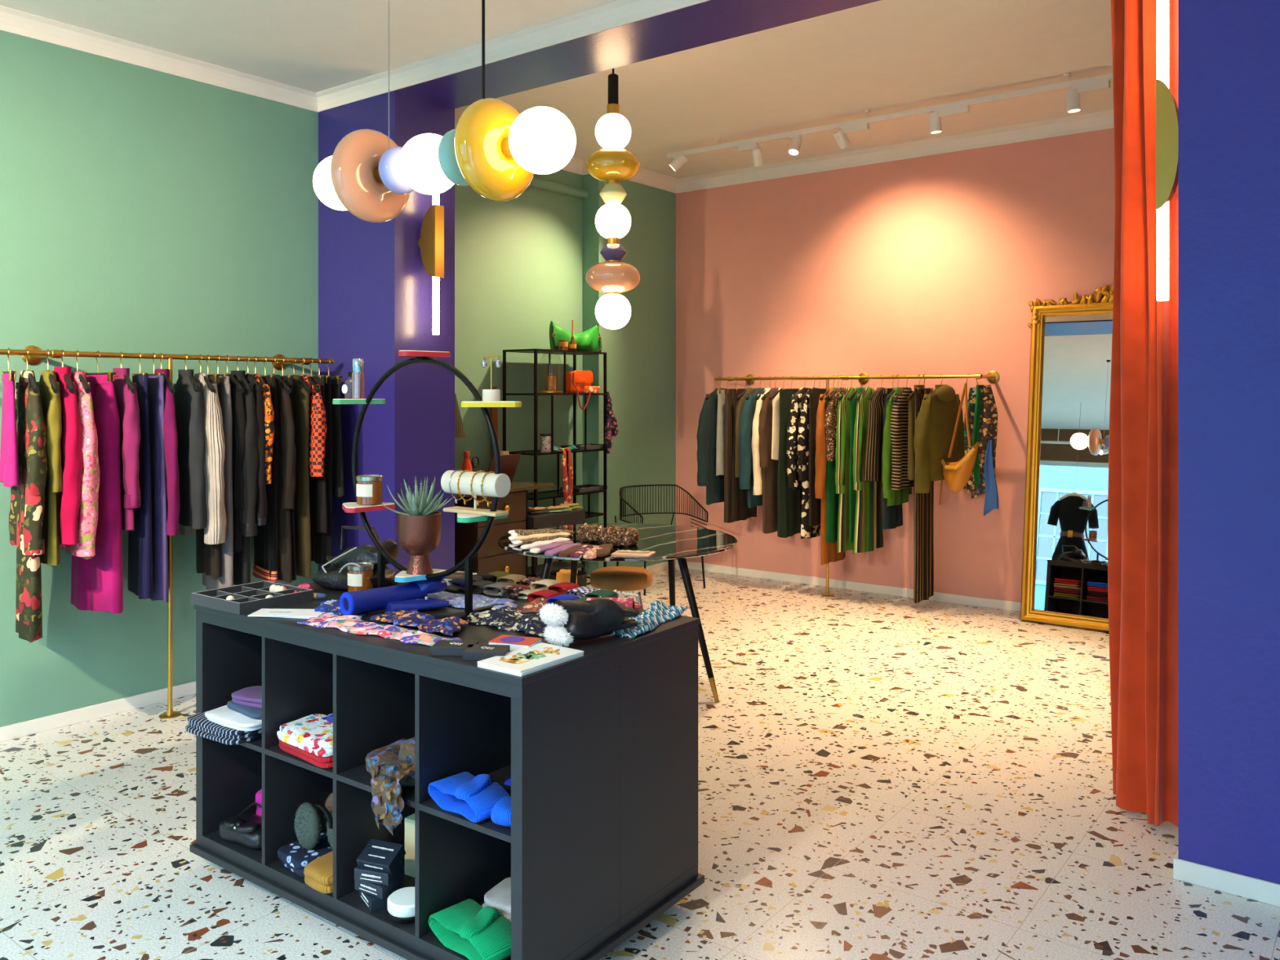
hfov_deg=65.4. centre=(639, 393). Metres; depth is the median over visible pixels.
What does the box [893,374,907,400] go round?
clothes hanger
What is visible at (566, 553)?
band
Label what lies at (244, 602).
tray
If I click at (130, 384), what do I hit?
clothes hanger
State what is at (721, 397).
trousers
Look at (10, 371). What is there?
clothes hanger
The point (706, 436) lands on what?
coat
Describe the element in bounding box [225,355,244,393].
clothes hanger
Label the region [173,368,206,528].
jacket
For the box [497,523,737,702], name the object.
round table
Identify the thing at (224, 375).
clothes hanger
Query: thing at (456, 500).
bracelet
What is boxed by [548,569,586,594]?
basket
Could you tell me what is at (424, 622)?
patterned scarf
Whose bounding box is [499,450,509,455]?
ceramic vase
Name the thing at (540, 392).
glass cloche
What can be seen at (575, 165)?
trim
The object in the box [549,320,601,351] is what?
bag
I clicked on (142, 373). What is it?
clothes hanger
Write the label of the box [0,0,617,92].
ceiling
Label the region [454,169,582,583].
wall
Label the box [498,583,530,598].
knit cuffs
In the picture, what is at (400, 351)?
shelf
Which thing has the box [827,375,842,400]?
clothes hanger
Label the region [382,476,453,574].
aloe
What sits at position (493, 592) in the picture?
knit cuffs
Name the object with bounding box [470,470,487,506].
bracelet
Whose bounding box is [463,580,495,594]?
knit cuffs
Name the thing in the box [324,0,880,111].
ceiling beam
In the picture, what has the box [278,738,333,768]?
scarf
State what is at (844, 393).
clothes hanger
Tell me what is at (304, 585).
scarf
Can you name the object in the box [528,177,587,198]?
trim
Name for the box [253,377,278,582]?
trousers
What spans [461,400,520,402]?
shelf
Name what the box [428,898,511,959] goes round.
headband
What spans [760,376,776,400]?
clothes hanger
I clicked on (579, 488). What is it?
tray
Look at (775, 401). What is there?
garment
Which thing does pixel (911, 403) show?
garment
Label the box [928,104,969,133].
track spotlight
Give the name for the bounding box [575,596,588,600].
knit cuffs
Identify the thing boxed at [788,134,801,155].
track spotlight
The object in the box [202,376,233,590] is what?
trousers
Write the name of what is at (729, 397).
trousers
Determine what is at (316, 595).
scarf
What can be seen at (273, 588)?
earring
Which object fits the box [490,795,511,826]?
knit hat
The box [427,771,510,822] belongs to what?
headband
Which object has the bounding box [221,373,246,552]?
garment
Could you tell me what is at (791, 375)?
clothes hanger
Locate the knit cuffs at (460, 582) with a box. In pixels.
[448,579,464,591]
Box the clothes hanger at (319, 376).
[309,357,324,377]
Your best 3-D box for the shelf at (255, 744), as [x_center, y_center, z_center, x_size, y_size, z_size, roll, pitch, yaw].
[-1.180,1.097,3.323,0.332,0.016,0.396,0,0,36]
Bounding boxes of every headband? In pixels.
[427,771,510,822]
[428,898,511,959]
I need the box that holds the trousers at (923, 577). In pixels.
[913,389,933,603]
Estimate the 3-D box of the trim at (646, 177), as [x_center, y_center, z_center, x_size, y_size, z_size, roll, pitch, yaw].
[0.022,-1.866,8.571,0.070,0.111,1.087,0,0,37]
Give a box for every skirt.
[0,373,19,487]
[280,377,296,580]
[309,377,327,533]
[330,377,344,497]
[731,389,756,520]
[777,389,801,537]
[881,389,902,529]
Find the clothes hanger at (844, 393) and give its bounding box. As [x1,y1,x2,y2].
[837,374,852,400]
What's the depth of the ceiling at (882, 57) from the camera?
6.15 m
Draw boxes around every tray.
[191,580,313,614]
[560,443,603,449]
[560,484,607,492]
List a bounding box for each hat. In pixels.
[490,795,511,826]
[538,597,639,646]
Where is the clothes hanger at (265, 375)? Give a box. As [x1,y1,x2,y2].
[261,356,275,377]
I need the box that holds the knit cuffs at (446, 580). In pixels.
[443,577,455,591]
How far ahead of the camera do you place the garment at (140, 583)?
4.61 m
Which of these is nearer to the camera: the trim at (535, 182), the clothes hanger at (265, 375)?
the clothes hanger at (265, 375)
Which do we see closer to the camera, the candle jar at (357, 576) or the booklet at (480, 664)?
the booklet at (480, 664)
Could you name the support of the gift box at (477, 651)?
on the shelving unit at (597, 749)
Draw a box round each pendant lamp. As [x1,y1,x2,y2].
[312,0,576,222]
[585,68,640,328]
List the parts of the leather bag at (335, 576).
bag handle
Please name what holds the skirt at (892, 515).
attached to the cardigan
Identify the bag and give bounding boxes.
[218,801,262,848]
[311,525,399,590]
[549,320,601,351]
[563,369,593,410]
[938,373,978,505]
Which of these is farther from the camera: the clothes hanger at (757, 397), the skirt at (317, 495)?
the clothes hanger at (757, 397)
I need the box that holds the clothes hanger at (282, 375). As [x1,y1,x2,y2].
[280,356,293,382]
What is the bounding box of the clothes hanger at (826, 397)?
[824,375,839,400]
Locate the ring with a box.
[226,595,235,599]
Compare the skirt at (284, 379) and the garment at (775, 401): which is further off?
the garment at (775, 401)
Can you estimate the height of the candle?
0.113 m
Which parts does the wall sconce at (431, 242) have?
brass plate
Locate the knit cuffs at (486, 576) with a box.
[475,573,496,582]
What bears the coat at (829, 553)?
hanging from the clothes hanger
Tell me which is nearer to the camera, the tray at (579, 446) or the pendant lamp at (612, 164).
the pendant lamp at (612, 164)
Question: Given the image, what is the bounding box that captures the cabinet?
[454,480,552,581]
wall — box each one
[0,30,318,727]
[318,90,454,571]
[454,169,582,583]
[582,173,675,576]
[675,128,1114,602]
[1177,0,1279,884]
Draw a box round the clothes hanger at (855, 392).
[847,374,862,400]
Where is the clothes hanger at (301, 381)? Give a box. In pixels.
[292,357,311,393]
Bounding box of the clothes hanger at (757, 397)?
[755,376,771,399]
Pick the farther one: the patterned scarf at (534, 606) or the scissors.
the scissors
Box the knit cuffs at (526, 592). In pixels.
[515,589,536,599]
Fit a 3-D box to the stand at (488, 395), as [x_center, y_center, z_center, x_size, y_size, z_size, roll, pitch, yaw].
[-0.454,-0.046,3.044,0.054,0.138,0.056,0,0,-9]
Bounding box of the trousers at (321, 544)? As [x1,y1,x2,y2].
[311,377,332,567]
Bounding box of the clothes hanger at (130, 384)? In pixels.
[120,351,136,393]
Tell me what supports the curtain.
hanging from the ceiling at (882, 57)
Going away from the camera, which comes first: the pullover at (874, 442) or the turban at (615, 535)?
the turban at (615, 535)
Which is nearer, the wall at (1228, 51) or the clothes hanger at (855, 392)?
the wall at (1228, 51)
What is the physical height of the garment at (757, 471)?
0.846 m
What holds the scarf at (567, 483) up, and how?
hanging from the metal shelf at (535, 351)
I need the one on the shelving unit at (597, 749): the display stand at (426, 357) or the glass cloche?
the display stand at (426, 357)
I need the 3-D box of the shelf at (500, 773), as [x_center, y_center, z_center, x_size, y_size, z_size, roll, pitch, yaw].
[-0.335,1.097,2.709,0.332,0.016,0.396,0,0,36]
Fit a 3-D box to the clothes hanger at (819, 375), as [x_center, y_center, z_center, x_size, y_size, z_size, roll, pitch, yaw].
[1.402,-0.071,7.801,0.024,0.142,0.340,0,0,37]
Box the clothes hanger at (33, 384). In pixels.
[25,348,39,393]
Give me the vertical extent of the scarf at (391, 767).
0.207 m
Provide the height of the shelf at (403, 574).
0.002 m
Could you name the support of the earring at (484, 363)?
hanging from the stand at (488, 395)
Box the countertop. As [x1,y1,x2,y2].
[194,570,700,685]
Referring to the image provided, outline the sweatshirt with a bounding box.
[913,384,965,493]
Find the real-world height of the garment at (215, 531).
0.822 m
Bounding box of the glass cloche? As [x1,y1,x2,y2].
[538,391,562,393]
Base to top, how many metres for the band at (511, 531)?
0.031 m
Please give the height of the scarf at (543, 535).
0.029 m
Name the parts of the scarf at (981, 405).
silk panel, silk panel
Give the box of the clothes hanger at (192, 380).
[184,353,199,391]
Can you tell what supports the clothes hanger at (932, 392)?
hanging from the rail at (993, 376)
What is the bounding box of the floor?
[0,567,1279,959]
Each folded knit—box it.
[303,851,333,893]
[481,876,511,922]
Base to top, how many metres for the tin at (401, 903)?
0.051 m
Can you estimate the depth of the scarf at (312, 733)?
2.99 m
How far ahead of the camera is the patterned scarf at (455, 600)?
3.28 m
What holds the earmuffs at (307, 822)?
on the scarf at (294, 857)
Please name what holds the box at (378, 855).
on the box at (361, 873)
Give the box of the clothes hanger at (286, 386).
[271,356,291,393]
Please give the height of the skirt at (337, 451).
0.653 m
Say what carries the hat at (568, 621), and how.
on the shelving unit at (597, 749)
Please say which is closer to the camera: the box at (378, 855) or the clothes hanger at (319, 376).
the box at (378, 855)
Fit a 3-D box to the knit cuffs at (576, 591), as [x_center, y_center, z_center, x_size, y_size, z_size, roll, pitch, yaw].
[-0.155,0.674,3.358,0.155,0.034,0.104,0,0,29]
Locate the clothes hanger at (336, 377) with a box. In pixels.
[326,358,342,383]
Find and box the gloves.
[339,567,448,615]
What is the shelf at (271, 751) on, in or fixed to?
attached to the shelving unit at (597, 749)
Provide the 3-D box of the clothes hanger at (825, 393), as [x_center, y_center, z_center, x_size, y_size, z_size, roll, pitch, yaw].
[1.498,-0.043,7.728,0.023,0.197,0.421,0,0,37]
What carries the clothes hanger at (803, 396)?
hanging from the rail at (993, 376)
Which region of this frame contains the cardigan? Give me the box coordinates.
[882,387,911,506]
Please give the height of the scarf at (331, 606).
0.021 m
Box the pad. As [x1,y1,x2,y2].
[610,550,655,556]
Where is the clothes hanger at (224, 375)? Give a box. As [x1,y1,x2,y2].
[216,355,229,376]
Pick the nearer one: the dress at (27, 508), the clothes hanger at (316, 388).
the dress at (27, 508)
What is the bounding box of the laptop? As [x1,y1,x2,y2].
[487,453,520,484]
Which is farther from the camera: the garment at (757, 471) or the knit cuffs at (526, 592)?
the garment at (757, 471)
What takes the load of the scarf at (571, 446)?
on the metal shelf at (535, 351)
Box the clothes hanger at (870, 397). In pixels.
[868,374,882,400]
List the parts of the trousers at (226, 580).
trouser leg, trouser leg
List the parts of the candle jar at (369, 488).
metal lid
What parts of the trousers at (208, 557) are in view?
trouser leg, trouser leg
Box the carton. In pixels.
[404,813,414,877]
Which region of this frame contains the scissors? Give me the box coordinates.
[470,456,479,471]
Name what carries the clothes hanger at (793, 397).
hanging from the rail at (993, 376)
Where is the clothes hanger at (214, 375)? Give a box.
[206,354,220,382]
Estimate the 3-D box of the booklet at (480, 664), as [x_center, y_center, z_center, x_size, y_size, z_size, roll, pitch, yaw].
[-0.280,0.685,2.577,0.150,0.004,0.240,0,0,35]
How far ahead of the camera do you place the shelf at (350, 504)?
3.39 m
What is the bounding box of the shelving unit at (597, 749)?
[189,570,704,959]
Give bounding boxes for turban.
[576,523,604,542]
[599,524,639,546]
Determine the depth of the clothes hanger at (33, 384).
4.24 m
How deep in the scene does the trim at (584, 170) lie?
8.23 m
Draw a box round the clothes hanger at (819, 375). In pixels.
[808,375,826,389]
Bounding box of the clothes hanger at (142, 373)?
[132,351,148,381]
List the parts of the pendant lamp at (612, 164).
globe, globe, globe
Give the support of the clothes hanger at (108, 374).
hanging from the rail at (35, 355)
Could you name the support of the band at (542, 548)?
on the round table at (670, 543)
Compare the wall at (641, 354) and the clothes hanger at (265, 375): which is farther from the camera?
the wall at (641, 354)
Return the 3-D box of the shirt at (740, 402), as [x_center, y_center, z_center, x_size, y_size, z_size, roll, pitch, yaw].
[0.908,0.326,8.177,0.074,0.743,0.460,0,0,37]
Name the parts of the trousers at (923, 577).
trouser leg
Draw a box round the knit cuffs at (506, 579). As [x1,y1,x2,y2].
[496,573,526,584]
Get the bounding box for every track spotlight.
[669,155,687,171]
[737,142,763,166]
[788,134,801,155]
[832,122,869,149]
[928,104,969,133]
[1066,80,1110,112]
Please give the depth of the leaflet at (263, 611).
3.11 m
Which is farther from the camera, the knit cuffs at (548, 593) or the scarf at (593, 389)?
the scarf at (593, 389)
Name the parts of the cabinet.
drawer, drawer, drawer, knob, knob, leg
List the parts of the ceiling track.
hanging rod, hanging rod, hanging rod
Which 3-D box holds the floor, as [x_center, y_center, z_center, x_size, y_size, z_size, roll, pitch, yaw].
[0.290,1.619,3.333,7.650,0.100,9.450,0,0,37]
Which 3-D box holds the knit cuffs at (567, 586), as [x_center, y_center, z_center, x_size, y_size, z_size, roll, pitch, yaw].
[-0.262,0.674,3.441,0.085,0.034,0.075,0,0,32]
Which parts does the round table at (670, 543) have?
leg, leg, leg, leg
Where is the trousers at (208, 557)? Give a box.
[195,376,222,579]
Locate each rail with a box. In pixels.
[0,345,333,719]
[714,370,999,596]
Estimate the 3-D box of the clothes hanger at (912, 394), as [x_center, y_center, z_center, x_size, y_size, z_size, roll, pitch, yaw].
[2.047,-0.043,7.308,0.023,0.197,0.421,0,0,37]
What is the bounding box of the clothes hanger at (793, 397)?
[791,375,805,399]
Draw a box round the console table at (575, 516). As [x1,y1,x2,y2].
[527,509,585,577]
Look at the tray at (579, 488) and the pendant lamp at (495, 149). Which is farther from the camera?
the tray at (579, 488)
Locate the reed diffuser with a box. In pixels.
[568,320,576,351]
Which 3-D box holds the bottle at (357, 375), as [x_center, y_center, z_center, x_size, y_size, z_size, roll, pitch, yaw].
[-0.973,-0.051,3.441,0.042,0.138,0.042,0,0,37]
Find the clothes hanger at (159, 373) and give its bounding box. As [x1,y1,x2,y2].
[148,352,164,381]
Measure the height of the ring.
0.027 m
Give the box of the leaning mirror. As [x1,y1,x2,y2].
[1020,284,1113,632]
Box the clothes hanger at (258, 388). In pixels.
[246,355,261,392]
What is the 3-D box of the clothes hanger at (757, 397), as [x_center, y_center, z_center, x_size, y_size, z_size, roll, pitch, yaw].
[1.052,-0.043,8.069,0.023,0.197,0.421,0,0,37]
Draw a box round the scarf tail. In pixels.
[634,601,642,608]
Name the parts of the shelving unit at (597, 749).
panel, panel, panel, board, panel, panel, panel, panel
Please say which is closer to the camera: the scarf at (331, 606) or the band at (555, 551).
the scarf at (331, 606)
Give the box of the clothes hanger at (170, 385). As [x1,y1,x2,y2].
[160,352,175,393]
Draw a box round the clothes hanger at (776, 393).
[768,375,784,400]
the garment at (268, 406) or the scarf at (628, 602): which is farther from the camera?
the garment at (268, 406)
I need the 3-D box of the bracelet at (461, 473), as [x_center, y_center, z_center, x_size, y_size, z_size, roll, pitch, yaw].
[-0.538,0.291,3.109,0.008,0.110,0.083,0,0,36]
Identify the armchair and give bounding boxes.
[614,484,707,595]
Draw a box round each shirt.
[154,368,180,535]
[204,705,262,731]
[226,700,262,719]
[231,685,262,708]
[734,387,755,477]
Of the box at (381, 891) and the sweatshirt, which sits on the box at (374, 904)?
the box at (381, 891)
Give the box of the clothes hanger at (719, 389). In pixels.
[715,376,728,393]
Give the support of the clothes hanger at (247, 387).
hanging from the rail at (35, 355)
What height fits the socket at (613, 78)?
0.167 m
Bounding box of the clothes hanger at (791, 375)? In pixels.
[780,375,799,389]
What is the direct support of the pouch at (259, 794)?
on the shelving unit at (597, 749)
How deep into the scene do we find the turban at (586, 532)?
5.47 m
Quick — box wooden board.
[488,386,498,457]
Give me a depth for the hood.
7.13 m
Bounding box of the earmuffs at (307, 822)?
[293,801,333,851]
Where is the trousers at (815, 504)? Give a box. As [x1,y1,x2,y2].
[808,389,826,526]
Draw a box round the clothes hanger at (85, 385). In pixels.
[75,350,90,393]
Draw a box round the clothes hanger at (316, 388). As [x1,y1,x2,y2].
[302,357,320,393]
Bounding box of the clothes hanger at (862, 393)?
[855,374,870,400]
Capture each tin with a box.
[386,886,414,923]
[540,433,551,452]
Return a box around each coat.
[289,374,311,577]
[696,387,724,505]
[758,387,778,533]
[814,387,845,564]
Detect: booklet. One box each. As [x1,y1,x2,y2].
[477,642,583,672]
[477,653,583,675]
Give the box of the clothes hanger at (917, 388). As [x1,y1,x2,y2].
[914,373,933,393]
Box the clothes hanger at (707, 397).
[705,376,721,399]
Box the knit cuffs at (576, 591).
[566,586,620,598]
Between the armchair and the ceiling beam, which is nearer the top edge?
the ceiling beam
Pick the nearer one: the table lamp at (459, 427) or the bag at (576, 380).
the table lamp at (459, 427)
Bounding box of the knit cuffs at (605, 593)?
[585,589,639,597]
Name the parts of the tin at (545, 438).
lid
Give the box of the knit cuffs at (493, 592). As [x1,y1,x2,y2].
[483,582,514,595]
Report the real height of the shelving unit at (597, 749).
0.877 m
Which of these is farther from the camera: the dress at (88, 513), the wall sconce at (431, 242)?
the wall sconce at (431, 242)
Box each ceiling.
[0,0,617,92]
[454,0,1113,178]
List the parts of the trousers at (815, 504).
trouser leg, trouser leg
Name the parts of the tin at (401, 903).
dish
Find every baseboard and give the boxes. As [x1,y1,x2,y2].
[0,680,195,742]
[641,560,675,573]
[675,560,1021,611]
[1173,857,1279,906]
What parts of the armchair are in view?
leg, frame, leg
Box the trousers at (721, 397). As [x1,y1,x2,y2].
[715,389,724,475]
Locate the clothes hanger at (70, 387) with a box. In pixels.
[61,349,75,393]
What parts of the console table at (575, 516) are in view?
leg, leg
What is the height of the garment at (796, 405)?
0.794 m
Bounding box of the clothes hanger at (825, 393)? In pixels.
[819,375,834,400]
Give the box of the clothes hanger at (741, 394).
[736,376,751,399]
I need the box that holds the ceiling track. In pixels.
[667,72,1112,159]
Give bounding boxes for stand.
[332,350,521,615]
[440,470,511,516]
[482,355,500,401]
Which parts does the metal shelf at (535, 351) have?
shelf frame, shelf frame, glass shelf, shelf frame, shelf frame, shelf frame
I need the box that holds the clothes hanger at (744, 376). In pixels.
[733,376,746,393]
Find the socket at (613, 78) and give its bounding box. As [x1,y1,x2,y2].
[608,73,618,104]
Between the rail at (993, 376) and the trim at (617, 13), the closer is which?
the trim at (617, 13)
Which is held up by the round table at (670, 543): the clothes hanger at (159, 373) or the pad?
the pad
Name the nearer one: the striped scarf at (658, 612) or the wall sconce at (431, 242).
the striped scarf at (658, 612)
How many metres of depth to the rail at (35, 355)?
4.85 m
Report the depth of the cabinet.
6.67 m
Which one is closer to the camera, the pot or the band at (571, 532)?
the pot
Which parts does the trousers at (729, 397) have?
trouser leg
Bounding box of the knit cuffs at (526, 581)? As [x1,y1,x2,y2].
[515,577,546,589]
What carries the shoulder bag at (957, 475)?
hanging from the rail at (993, 376)
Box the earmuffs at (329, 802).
[323,791,333,824]
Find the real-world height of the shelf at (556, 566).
0.020 m
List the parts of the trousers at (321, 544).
trouser leg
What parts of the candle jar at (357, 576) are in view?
metal lid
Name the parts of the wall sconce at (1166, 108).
brass plate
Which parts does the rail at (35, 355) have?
wall plate, wall arm, rail, floor post, floor plate, wall plate, wall arm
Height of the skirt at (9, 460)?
0.482 m
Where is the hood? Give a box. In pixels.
[936,385,955,401]
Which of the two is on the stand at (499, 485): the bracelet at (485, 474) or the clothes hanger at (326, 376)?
the bracelet at (485, 474)
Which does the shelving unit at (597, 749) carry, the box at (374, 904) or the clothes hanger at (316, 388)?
the box at (374, 904)
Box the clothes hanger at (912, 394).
[906,373,920,400]
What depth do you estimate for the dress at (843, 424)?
7.47 m
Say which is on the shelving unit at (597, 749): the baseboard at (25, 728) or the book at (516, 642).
the book at (516, 642)
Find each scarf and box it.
[185,709,262,745]
[276,713,333,756]
[277,831,333,877]
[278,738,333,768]
[293,583,311,592]
[297,613,461,645]
[313,592,326,599]
[314,599,368,618]
[326,713,333,722]
[364,737,414,835]
[370,608,468,635]
[426,591,517,608]
[466,605,549,637]
[515,597,551,613]
[553,444,576,451]
[555,568,577,590]
[558,447,573,504]
[583,386,599,393]
[586,596,635,608]
[604,391,618,453]
[608,600,688,638]
[964,373,998,515]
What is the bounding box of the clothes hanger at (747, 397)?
[745,376,761,399]
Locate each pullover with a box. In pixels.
[864,387,884,481]
[890,387,914,489]
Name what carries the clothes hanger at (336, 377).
hanging from the rail at (35, 355)
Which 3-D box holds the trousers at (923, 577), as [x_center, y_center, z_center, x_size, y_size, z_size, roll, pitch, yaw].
[2.074,0.735,7.286,0.080,1.533,0.365,0,0,30]
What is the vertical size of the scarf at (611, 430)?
0.490 m
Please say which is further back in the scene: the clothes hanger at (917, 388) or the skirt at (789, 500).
the skirt at (789, 500)
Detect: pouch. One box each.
[255,788,262,817]
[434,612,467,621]
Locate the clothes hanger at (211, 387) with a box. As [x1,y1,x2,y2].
[199,354,215,393]
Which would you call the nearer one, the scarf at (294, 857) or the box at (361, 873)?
the box at (361, 873)
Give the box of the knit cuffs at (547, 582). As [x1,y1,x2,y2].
[529,578,559,591]
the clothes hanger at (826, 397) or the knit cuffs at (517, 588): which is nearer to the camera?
the knit cuffs at (517, 588)
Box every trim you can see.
[0,5,319,112]
[315,0,709,111]
[454,123,582,174]
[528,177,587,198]
[582,159,589,174]
[628,168,677,193]
[675,109,1114,193]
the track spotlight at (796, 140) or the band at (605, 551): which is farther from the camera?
the track spotlight at (796, 140)
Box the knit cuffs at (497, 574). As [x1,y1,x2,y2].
[489,570,511,582]
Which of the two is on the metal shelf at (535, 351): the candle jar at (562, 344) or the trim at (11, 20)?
the candle jar at (562, 344)
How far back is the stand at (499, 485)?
3.05 m
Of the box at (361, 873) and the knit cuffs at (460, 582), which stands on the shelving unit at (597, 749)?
the knit cuffs at (460, 582)
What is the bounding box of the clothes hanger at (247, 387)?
[236,355,252,393]
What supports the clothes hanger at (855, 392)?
hanging from the rail at (993, 376)
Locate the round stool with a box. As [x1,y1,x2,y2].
[590,565,652,608]
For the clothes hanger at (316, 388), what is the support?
hanging from the rail at (35, 355)
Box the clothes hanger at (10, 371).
[1,347,16,381]
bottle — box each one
[342,371,352,399]
[351,358,364,399]
[461,451,472,471]
[568,337,576,351]
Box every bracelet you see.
[448,469,465,503]
[457,469,472,504]
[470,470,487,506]
[480,471,494,506]
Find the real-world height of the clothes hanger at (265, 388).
0.197 m
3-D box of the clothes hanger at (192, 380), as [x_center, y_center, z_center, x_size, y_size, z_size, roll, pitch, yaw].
[-2.240,-0.099,4.922,0.023,0.197,0.421,0,0,-39]
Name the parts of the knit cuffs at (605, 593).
bead trim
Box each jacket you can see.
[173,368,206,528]
[231,370,258,585]
[244,373,267,525]
[738,387,764,508]
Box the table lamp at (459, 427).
[454,393,466,437]
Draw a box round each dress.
[8,370,47,642]
[59,371,100,559]
[268,374,296,582]
[797,387,820,538]
[826,387,839,542]
[835,387,855,552]
[848,387,864,542]
[852,387,883,553]
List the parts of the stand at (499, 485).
stem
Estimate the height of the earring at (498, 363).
0.032 m
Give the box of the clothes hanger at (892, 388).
[882,374,893,393]
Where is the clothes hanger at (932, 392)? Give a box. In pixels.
[924,373,942,399]
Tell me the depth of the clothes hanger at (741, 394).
8.06 m
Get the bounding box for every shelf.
[238,737,262,752]
[264,744,333,778]
[333,398,383,399]
[336,764,414,808]
[342,502,394,507]
[395,567,446,577]
[399,350,449,352]
[418,764,511,843]
[457,512,483,517]
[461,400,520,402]
[502,348,606,585]
[527,560,585,577]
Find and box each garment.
[39,370,62,566]
[53,366,83,546]
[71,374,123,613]
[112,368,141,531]
[127,374,153,599]
[147,375,168,602]
[180,373,226,544]
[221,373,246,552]
[253,373,274,484]
[300,374,326,476]
[751,387,770,494]
[771,387,787,459]
[786,387,808,489]
[824,387,846,461]
[907,384,924,479]
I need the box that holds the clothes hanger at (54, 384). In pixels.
[46,349,58,393]
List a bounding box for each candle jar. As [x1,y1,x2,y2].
[347,562,373,591]
[355,474,382,505]
[558,339,568,350]
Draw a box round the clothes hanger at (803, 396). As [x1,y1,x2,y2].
[800,375,815,400]
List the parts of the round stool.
seat, leg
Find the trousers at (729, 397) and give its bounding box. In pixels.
[724,389,746,523]
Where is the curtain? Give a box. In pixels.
[1107,0,1177,826]
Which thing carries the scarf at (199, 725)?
on the shelving unit at (597, 749)
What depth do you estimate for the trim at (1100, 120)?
7.66 m
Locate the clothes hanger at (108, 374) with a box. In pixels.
[84,351,115,381]
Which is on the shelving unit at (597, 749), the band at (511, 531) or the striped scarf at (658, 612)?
the striped scarf at (658, 612)
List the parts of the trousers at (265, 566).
trouser leg, trouser leg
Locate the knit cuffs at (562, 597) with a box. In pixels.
[546,594,580,604]
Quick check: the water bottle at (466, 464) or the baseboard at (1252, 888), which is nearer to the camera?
the baseboard at (1252, 888)
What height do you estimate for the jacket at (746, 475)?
0.962 m
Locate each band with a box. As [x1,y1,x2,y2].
[508,528,570,533]
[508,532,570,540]
[511,530,574,535]
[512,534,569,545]
[520,537,569,549]
[529,541,573,552]
[544,543,580,555]
[558,543,589,557]
[569,544,594,558]
[582,545,602,559]
[595,543,613,556]
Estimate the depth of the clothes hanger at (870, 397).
7.37 m
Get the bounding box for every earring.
[269,584,285,591]
[481,358,487,368]
[495,357,501,368]
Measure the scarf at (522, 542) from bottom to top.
0.029 m
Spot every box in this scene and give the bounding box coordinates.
[354,861,403,885]
[354,875,402,899]
[355,838,405,875]
[359,891,390,912]
[431,640,478,656]
[462,644,510,660]
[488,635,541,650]
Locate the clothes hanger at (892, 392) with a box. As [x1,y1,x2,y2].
[884,374,899,400]
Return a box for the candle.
[545,375,555,391]
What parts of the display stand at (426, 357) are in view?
shelf plate, shelf plate, post, shelf plate, shelf plate, post, shelf plate, shelf plate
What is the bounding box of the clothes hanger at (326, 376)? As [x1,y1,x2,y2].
[317,358,331,383]
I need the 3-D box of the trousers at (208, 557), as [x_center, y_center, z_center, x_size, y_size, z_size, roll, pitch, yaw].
[-2.167,0.413,5.016,0.064,0.997,0.316,0,0,-40]
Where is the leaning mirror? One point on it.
(1064, 581)
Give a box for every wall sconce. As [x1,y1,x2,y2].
[417,193,444,334]
[1155,0,1177,301]
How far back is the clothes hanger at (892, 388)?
7.36 m
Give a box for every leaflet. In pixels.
[248,608,324,617]
[258,613,334,618]
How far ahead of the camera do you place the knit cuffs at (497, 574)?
3.65 m
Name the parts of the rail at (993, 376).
wall arm, wall plate, floor post, floor plate, wall arm, rail, wall plate, wall arm, wall plate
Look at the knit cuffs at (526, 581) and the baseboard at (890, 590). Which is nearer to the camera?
the knit cuffs at (526, 581)
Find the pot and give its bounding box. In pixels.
[398,511,440,574]
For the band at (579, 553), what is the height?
0.030 m
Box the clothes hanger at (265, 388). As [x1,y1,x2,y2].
[253,355,269,392]
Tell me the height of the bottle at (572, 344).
0.107 m
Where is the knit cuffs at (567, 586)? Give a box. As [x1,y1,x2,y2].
[547,582,579,595]
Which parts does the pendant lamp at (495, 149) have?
globe, globe, cord, globe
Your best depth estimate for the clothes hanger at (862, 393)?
7.43 m
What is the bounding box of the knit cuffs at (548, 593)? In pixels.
[527,589,559,602]

